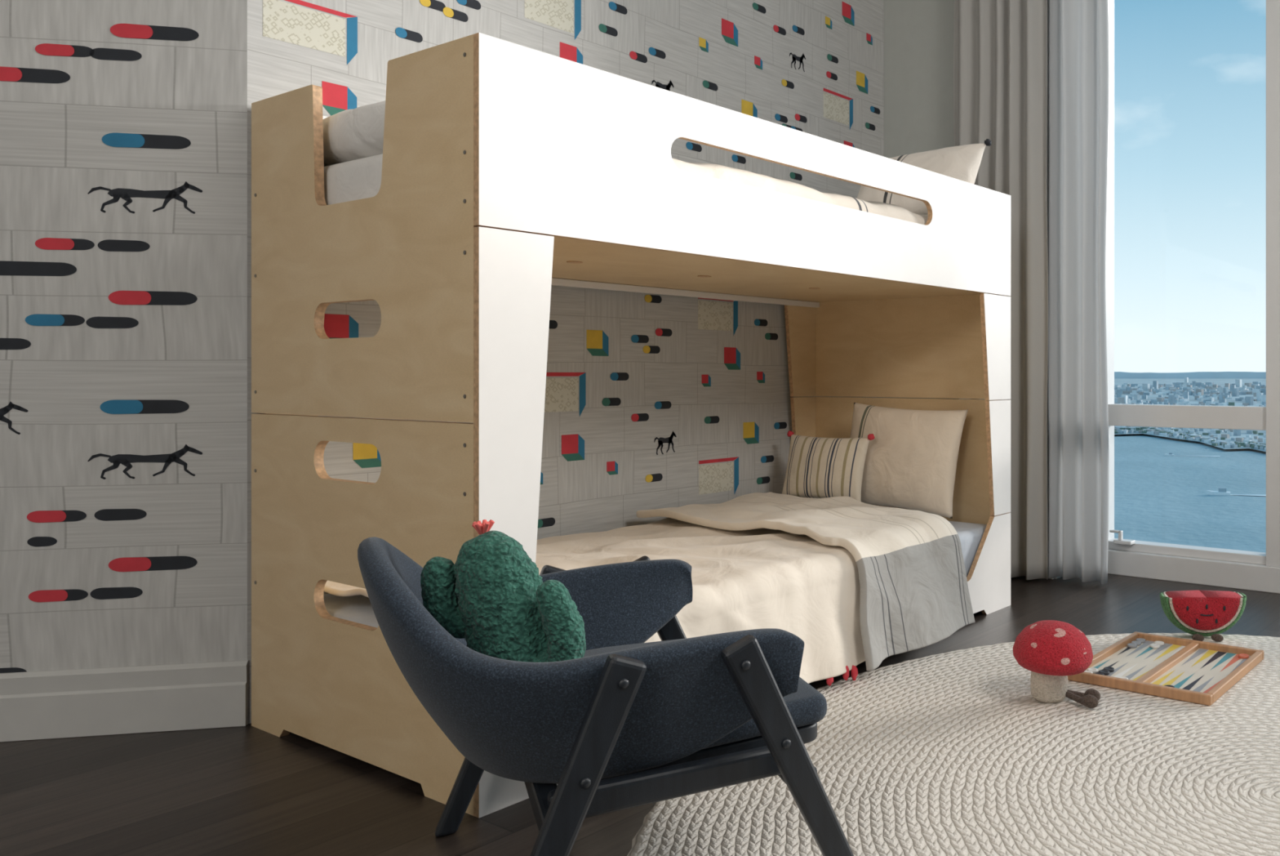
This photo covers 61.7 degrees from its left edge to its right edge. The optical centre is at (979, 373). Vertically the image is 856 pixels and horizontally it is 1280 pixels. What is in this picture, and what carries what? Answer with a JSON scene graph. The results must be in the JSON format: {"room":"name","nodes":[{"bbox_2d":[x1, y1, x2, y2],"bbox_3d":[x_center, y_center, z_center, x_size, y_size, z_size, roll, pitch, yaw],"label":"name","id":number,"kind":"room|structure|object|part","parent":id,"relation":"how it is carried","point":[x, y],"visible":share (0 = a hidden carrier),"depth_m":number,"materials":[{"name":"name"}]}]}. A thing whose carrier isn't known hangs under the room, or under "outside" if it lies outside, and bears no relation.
{"room":"bedroom","nodes":[
{"label":"bedroom","id":0,"kind":"room"},
{"bbox_2d":[0,0,247,672],"bbox_3d":[-3.853,-0.545,2.032,4.200,2.800,0.122,0,0,-12],"label":"wall","id":1,"kind":"structure","parent":0,"point":[123,123],"depth_m":2.35,"materials":[{"name":"paper"}]},
{"bbox_2d":[0,659,248,741],"bbox_3d":[-3.788,0.776,1.976,2.982,0.155,2.843,0,0,32],"label":"baseboard","id":2,"kind":"structure","parent":1,"relation":"attached to","point":[106,700],"depth_m":2.34,"materials":[{"name":"paint"}]},
{"bbox_2d":[247,0,884,723],"bbox_3d":[-1.135,-0.545,3.574,0.122,2.800,2.670,0,0,32],"label":"wall","id":3,"kind":"structure","parent":0,"point":[652,401],"depth_m":3.43,"materials":[{"name":"paper"}]},
{"bbox_2d":[0,573,1279,855],"bbox_3d":[-0.129,0.915,1.265,10.120,0.120,6.040,0,0,32],"label":"floor","id":4,"kind":"structure","parent":0,"point":[248,789],"depth_m":2.00,"materials":[{"name":"brown wood"}]},
{"bbox_2d":[251,32,1010,817],"bbox_3d":[-0.827,0.100,3.018,0.946,1.510,2.052,0,0,32],"label":"bunk bed","id":5,"kind":"object","parent":4,"relation":"on","point":[511,172],"visible":0.82,"depth_m":2.23,"materials":[{"name":"brown wood"}]},
{"bbox_3d":[-1.710,0.115,2.467,0.018,0.794,0.141,0,0,32],"label":"post","id":6,"kind":"part","parent":5,"relation":"part of","materials":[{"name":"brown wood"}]},
{"bbox_2d":[324,153,382,204],"bbox_3d":[-0.838,-0.401,3.026,0.858,0.169,1.990,0,0,32],"label":"mattress","id":7,"kind":"object","parent":5,"relation":"on","point":[361,178],"visible":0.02,"depth_m":2.20,"materials":[{"name":"white fabric"}]},
{"bbox_2d":[323,100,385,166],"bbox_3d":[-1.270,-0.555,2.329,0.840,0.157,0.340,0,0,32],"label":"sleeping pillow","id":8,"kind":"object","parent":7,"relation":"on","point":[348,135],"visible":0.09,"depth_m":2.23,"materials":[{"name":"white fabric"}]},
{"bbox_2d":[671,158,928,224],"bbox_3d":[-0.817,-0.483,3.018,0.878,0.132,1.264,0,0,32],"label":"duvet","id":9,"kind":"object","parent":7,"relation":"on","point":[710,170],"visible":0.18,"depth_m":2.70,"materials":[{"name":"fabric"}]},
{"bbox_2d":[857,138,991,214],"bbox_3d":[-0.238,-0.686,3.648,0.582,0.400,0.308,0,0,31],"label":"pillow","id":10,"kind":"object","parent":7,"relation":"on","point":[962,162],"visible":0.34,"depth_m":3.55,"materials":[{"name":"white fabric"}]},
{"bbox_3d":[-0.928,0.115,1.972,0.018,0.794,0.162,0,0,32],"label":"post","id":11,"kind":"part","parent":5,"relation":"part of","materials":[{"name":"white laminate"}]},
{"bbox_2d":[323,520,986,626],"bbox_3d":[-0.826,0.644,3.018,0.886,0.179,1.990,0,0,32],"label":"mattress","id":12,"kind":"object","parent":5,"relation":"on","point":[356,608],"visible":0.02,"depth_m":2.43,"materials":[{"name":"fabric"}]},
{"bbox_2d":[782,430,874,501],"bbox_3d":[-0.589,0.353,3.755,0.411,0.279,0.153,0,0,29],"label":"throw pillow","id":13,"kind":"object","parent":12,"relation":"on","point":[817,467],"visible":0.98,"depth_m":3.71,"materials":[{"name":"beige fabric"}]},
{"bbox_2d":[850,402,968,518],"bbox_3d":[-0.298,0.320,3.739,0.554,0.438,0.216,0,0,32],"label":"pillow","id":14,"kind":"object","parent":12,"relation":"on","point":[911,460],"visible":0.84,"depth_m":3.65,"materials":[{"name":"beige fabric"}]},
{"bbox_3d":[-0.736,-0.093,4.043,0.018,0.378,0.169,0,0,32],"label":"post","id":15,"kind":"part","parent":5,"relation":"part of","materials":[{"name":"brown wood"}]},
{"bbox_3d":[-0.726,0.305,4.059,0.018,0.414,0.133,0,0,32],"label":"post","id":16,"kind":"part","parent":5,"relation":"part of","materials":[{"name":"brown wood"}]},
{"bbox_3d":[0.058,-0.093,3.566,0.018,0.378,0.190,0,0,32],"label":"post","id":17,"kind":"part","parent":5,"relation":"part of","materials":[{"name":"white laminate"}]},
{"bbox_3d":[0.067,0.305,3.581,0.018,0.414,0.154,0,0,32],"label":"post","id":18,"kind":"part","parent":5,"relation":"part of","materials":[{"name":"white laminate"}]},
{"bbox_2d":[626,632,1279,855],"bbox_3d":[0.602,0.844,1.953,2.484,0.018,2.484,0,0,32],"label":"round rug","id":19,"kind":"object","parent":4,"relation":"on","point":[952,753],"visible":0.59,"depth_m":2.05,"materials":[{"name":"fabric"}]},
{"bbox_2d":[357,536,853,855],"bbox_3d":[-0.579,0.550,1.664,0.914,0.608,0.849,0,0,32],"label":"armchair","id":20,"kind":"object","parent":19,"relation":"on","point":[630,722],"visible":0.89,"depth_m":1.39,"materials":[{"name":"blue fabric"}]},
{"bbox_3d":[-0.906,0.614,1.881,0.232,0.480,0.030,0,0,-30],"label":"leg","id":21,"kind":"part","parent":20,"relation":"part of","materials":[{"name":"black wood"}]},
{"bbox_2d":[420,519,586,662],"bbox_3d":[-0.745,0.377,1.557,0.243,0.287,0.154,0,0,32],"label":"plush","id":22,"kind":"object","parent":20,"relation":"on","point":[494,597],"visible":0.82,"depth_m":1.53,"materials":[{"name":"green fabric"}]},
{"bbox_3d":[-0.839,0.355,1.561,0.086,0.130,0.042,0,0,-2],"label":"arm","id":23,"kind":"part","parent":22,"relation":"part of","materials":[{"name":"green fabric"}]},
{"bbox_3d":[-0.664,0.403,1.540,0.097,0.162,0.050,0,0,-3],"label":"arm","id":24,"kind":"part","parent":22,"relation":"part of","materials":[{"name":"green fabric"}]},
{"bbox_3d":[-0.550,0.614,1.272,0.232,0.480,0.030,0,0,-30],"label":"leg","id":25,"kind":"part","parent":20,"relation":"part of","materials":[{"name":"black wood"}]},
{"bbox_3d":[-0.612,0.603,2.053,0.243,0.461,0.030,0,0,-30],"label":"leg","id":26,"kind":"part","parent":20,"relation":"part of","materials":[{"name":"black wood"}]},
{"bbox_3d":[-0.427,0.585,1.422,0.360,0.046,0.028,0,0,-30],"label":"rail","id":27,"kind":"part","parent":20,"relation":"part of","materials":[{"name":"black wood"}]},
{"bbox_2d":[583,637,826,749],"bbox_3d":[-0.565,0.541,1.672,0.483,0.044,0.522,0,0,-30],"label":"seat cushion","id":28,"kind":"object","parent":20,"relation":"on","point":[806,706],"depth_m":1.57,"materials":[{"name":"blue fabric"}]},
{"bbox_3d":[-0.256,0.603,1.444,0.243,0.461,0.030,0,0,-30],"label":"leg","id":29,"kind":"part","parent":20,"relation":"part of","materials":[{"name":"black wood"}]},
{"bbox_2d":[324,491,974,685],"bbox_3d":[-0.800,0.634,2.852,1.081,0.394,1.674,0,0,32],"label":"duvet","id":30,"kind":"object","parent":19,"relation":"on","point":[857,581],"visible":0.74,"depth_m":2.81,"materials":[{"name":"beige fabric"}]},
{"bbox_2d":[1013,619,1100,707],"bbox_3d":[0.201,0.735,2.519,0.237,0.197,0.206,0,0,32],"label":"plush toy","id":31,"kind":"object","parent":19,"relation":"on","point":[1053,650],"visible":1,"depth_m":2.47,"materials":[{"name":"red fabric"}]},
{"bbox_2d":[1031,641,1037,647],"bbox_3d":[0.132,0.679,2.460,0.032,0.022,0.017,0,0,32],"label":"spot","id":32,"kind":"object","parent":31,"relation":"attached to","point":[1033,644],"depth_m":2.46,"materials":[{"name":"fabric"}]},
{"bbox_2d":[1053,627,1066,636],"bbox_3d":[0.195,0.651,2.477,0.041,0.016,0.038,0,0,32],"label":"spot","id":33,"kind":"object","parent":31,"relation":"on","point":[1058,632],"depth_m":2.47,"materials":[{"name":"fabric"}]},
{"bbox_2d":[1061,657,1070,664],"bbox_3d":[0.211,0.708,2.431,0.026,0.021,0.009,0,0,-16],"label":"spot","id":34,"kind":"object","parent":31,"relation":"attached to","point":[1064,660],"depth_m":2.43,"materials":[{"name":"fabric"}]},
{"bbox_2d":[1067,631,1264,705],"bbox_3d":[0.533,0.821,2.783,0.404,0.026,0.480,0,0,32],"label":"board","id":35,"kind":"object","parent":19,"relation":"on","point":[1196,671],"visible":0.99,"depth_m":2.77,"materials":[{"name":"brown wood"}]},
{"bbox_3d":[0.369,0.821,2.885,0.018,0.026,0.444,0,0,32],"label":"rail","id":36,"kind":"part","parent":35,"relation":"part of","materials":[{"name":"brown wood"}]},
{"bbox_3d":[0.412,0.821,2.587,0.404,0.026,0.018,0,0,32],"label":"rail","id":37,"kind":"part","parent":35,"relation":"part of","materials":[{"name":"brown wood"}]},
{"bbox_3d":[0.655,0.821,2.980,0.404,0.026,0.018,0,0,32],"label":"rail","id":38,"kind":"part","parent":35,"relation":"part of","materials":[{"name":"brown wood"}]},
{"bbox_3d":[0.698,0.821,2.682,0.018,0.026,0.444,0,0,32],"label":"rail","id":39,"kind":"part","parent":35,"relation":"part of","materials":[{"name":"brown wood"}]},
{"bbox_2d":[1160,589,1246,641],"bbox_3d":[0.709,0.766,3.134,0.252,0.135,0.197,0,0,32],"label":"plush","id":40,"kind":"object","parent":19,"relation":"on","point":[1199,613],"visible":0.99,"depth_m":3.08,"materials":[{"name":"red"}]},
{"bbox_2d":[1107,548,1279,593],"bbox_3d":[2.998,0.787,2.776,5.950,0.135,0.140,0,0,32],"label":"bottom rail","id":41,"kind":"object","parent":4,"relation":"on","point":[1237,575],"visible":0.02,"depth_m":4.01,"materials":[{"name":"white metal"}]},
{"bbox_2d":[1105,0,1114,538],"bbox_3d":[0.529,-0.505,4.303,0.075,2.520,0.120,0,0,32],"label":"window frame","id":42,"kind":"structure","parent":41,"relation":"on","point":[1109,246],"depth_m":4.30,"materials":[{"name":"white metal"}]},
{"bbox_2d":[1107,403,1266,430],"bbox_3d":[2.998,0.179,2.776,5.950,0.092,0.080,0,0,32],"label":"rail","id":43,"kind":"object","parent":42,"relation":"attached to","point":[1202,416],"visible":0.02,"depth_m":4.06,"materials":[{"name":"white metal"}]},
{"bbox_2d":[1113,537,1135,544],"bbox_3d":[0.612,0.713,4.175,0.080,0.015,0.050,0,0,32],"label":"handle","id":44,"kind":"object","parent":41,"relation":"attached to","point":[1124,541],"depth_m":4.16,"materials":[{"name":"silver metal"}]},
{"bbox_2d":[1118,529,1123,540],"bbox_3d":[0.596,0.685,4.173,0.015,0.040,0.020,0,0,32],"label":"lever","id":45,"kind":"object","parent":44,"relation":"on","point":[1121,532],"visible":1,"depth_m":4.17,"materials":[{"name":"silver metal"}]},
{"bbox_2d":[1109,528,1120,533],"bbox_3d":[0.577,0.670,4.185,0.050,0.010,0.020,0,0,32],"label":"grip","id":46,"kind":"object","parent":45,"relation":"attached to","point":[1111,530],"visible":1,"depth_m":4.18,"materials":[{"name":"silver metal"}]},
{"bbox_2d":[1266,0,1279,567],"bbox_3d":[1.184,-0.505,3.898,0.075,2.520,0.120,0,0,32],"label":"mullion","id":47,"kind":"object","parent":41,"relation":"on","point":[1273,6],"visible":1,"depth_m":3.85,"materials":[{"name":"white metal"}]},
{"bbox_2d":[884,0,1061,578],"bbox_3d":[0.035,-0.545,4.497,0.900,2.800,0.370,0,0,32],"label":"wall","id":48,"kind":"structure","parent":0,"point":[918,34],"depth_m":4.47,"materials":[{"name":"beige paint"}]},
{"bbox_2d":[1047,540,1054,578],"bbox_3d":[-0.063,0.776,4.329,0.870,0.155,0.016,0,0,32],"label":"baseboard","id":49,"kind":"structure","parent":48,"relation":"attached to","point":[1047,540],"depth_m":4.11,"materials":[{"name":"paint"}]},
{"bbox_2d":[953,0,1048,579],"bbox_3d":[0.395,-0.507,3.939,1.600,2.700,0.085,0,0,32],"label":"curtain","id":50,"kind":"object","parent":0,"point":[1000,46],"visible":0.46,"depth_m":4.08,"materials":[{"name":"white fabric"}]},
{"bbox_2d":[1107,537,1266,564],"bbox_3d":[2.998,0.737,2.776,5.950,0.035,0.080,0,0,32],"label":"bead","id":51,"kind":"object","parent":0,"point":[1193,551],"depth_m":4.05},
{"label":"outside","id":52,"kind":"structure","parent":0,"visible":0},
{"bbox_2d":[1114,377,1266,451],"bbox_3d":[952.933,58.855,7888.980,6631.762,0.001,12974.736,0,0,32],"label":"shore","id":53,"kind":"structure","parent":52,"point":[1219,381],"depth_m":2587.27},
{"bbox_2d":[1114,377,1266,449],"bbox_3d":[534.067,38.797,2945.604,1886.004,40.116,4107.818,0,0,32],"label":"city skyline","id":54,"kind":"object","parent":53,"relation":"on","point":[1198,388],"visible":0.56,"depth_m":1954.88,"materials":[{"name":"brick"}]},
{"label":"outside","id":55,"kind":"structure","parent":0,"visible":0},
{"bbox_2d":[1114,433,1266,552],"bbox_3d":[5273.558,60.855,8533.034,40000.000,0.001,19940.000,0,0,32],"label":"river","id":56,"kind":"structure","parent":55,"point":[1158,497],"depth_m":502.18,"materials":[{"name":"liquid"}]},
{"bbox_2d":[1164,452,1219,456],"bbox_3d":[157.454,59.775,726.385,39.574,2.160,18.166,0,0,32],"label":"motorboat","id":57,"kind":"object","parent":56,"relation":"on","point":[1170,453],"visible":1,"depth_m":726.93,"materials":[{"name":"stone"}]},
{"bbox_2d":[1205,487,1266,495],"bbox_3d":[147.501,59.145,490.480,62.659,3.420,28.762,0,0,32],"label":"motorboat","id":58,"kind":"object","parent":56,"relation":"on","point":[1221,491],"visible":1,"depth_m":492.46,"materials":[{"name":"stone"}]},
{"bbox_3d":[2.991,-1.885,2.669,6.050,0.120,0.370,0,0,32],"label":"wall","id":59,"kind":"structure","parent":0,"visible":0},
{"bbox_2d":[1046,0,1108,583],"bbox_3d":[0.381,-0.487,4.043,0.317,2.660,0.062,0,0,32],"label":"sheer curtain","id":60,"kind":"object","parent":59,"relation":"hanging from","point":[1077,30],"visible":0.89,"depth_m":4.04,"materials":[{"name":"white fabric"}]},
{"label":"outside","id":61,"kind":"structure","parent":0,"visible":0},
{"bbox_2d":[1114,371,1266,377],"bbox_3d":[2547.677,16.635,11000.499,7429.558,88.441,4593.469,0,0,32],"label":"hills","id":62,"kind":"structure","parent":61,"point":[1117,374],"depth_m":8883.94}
]}

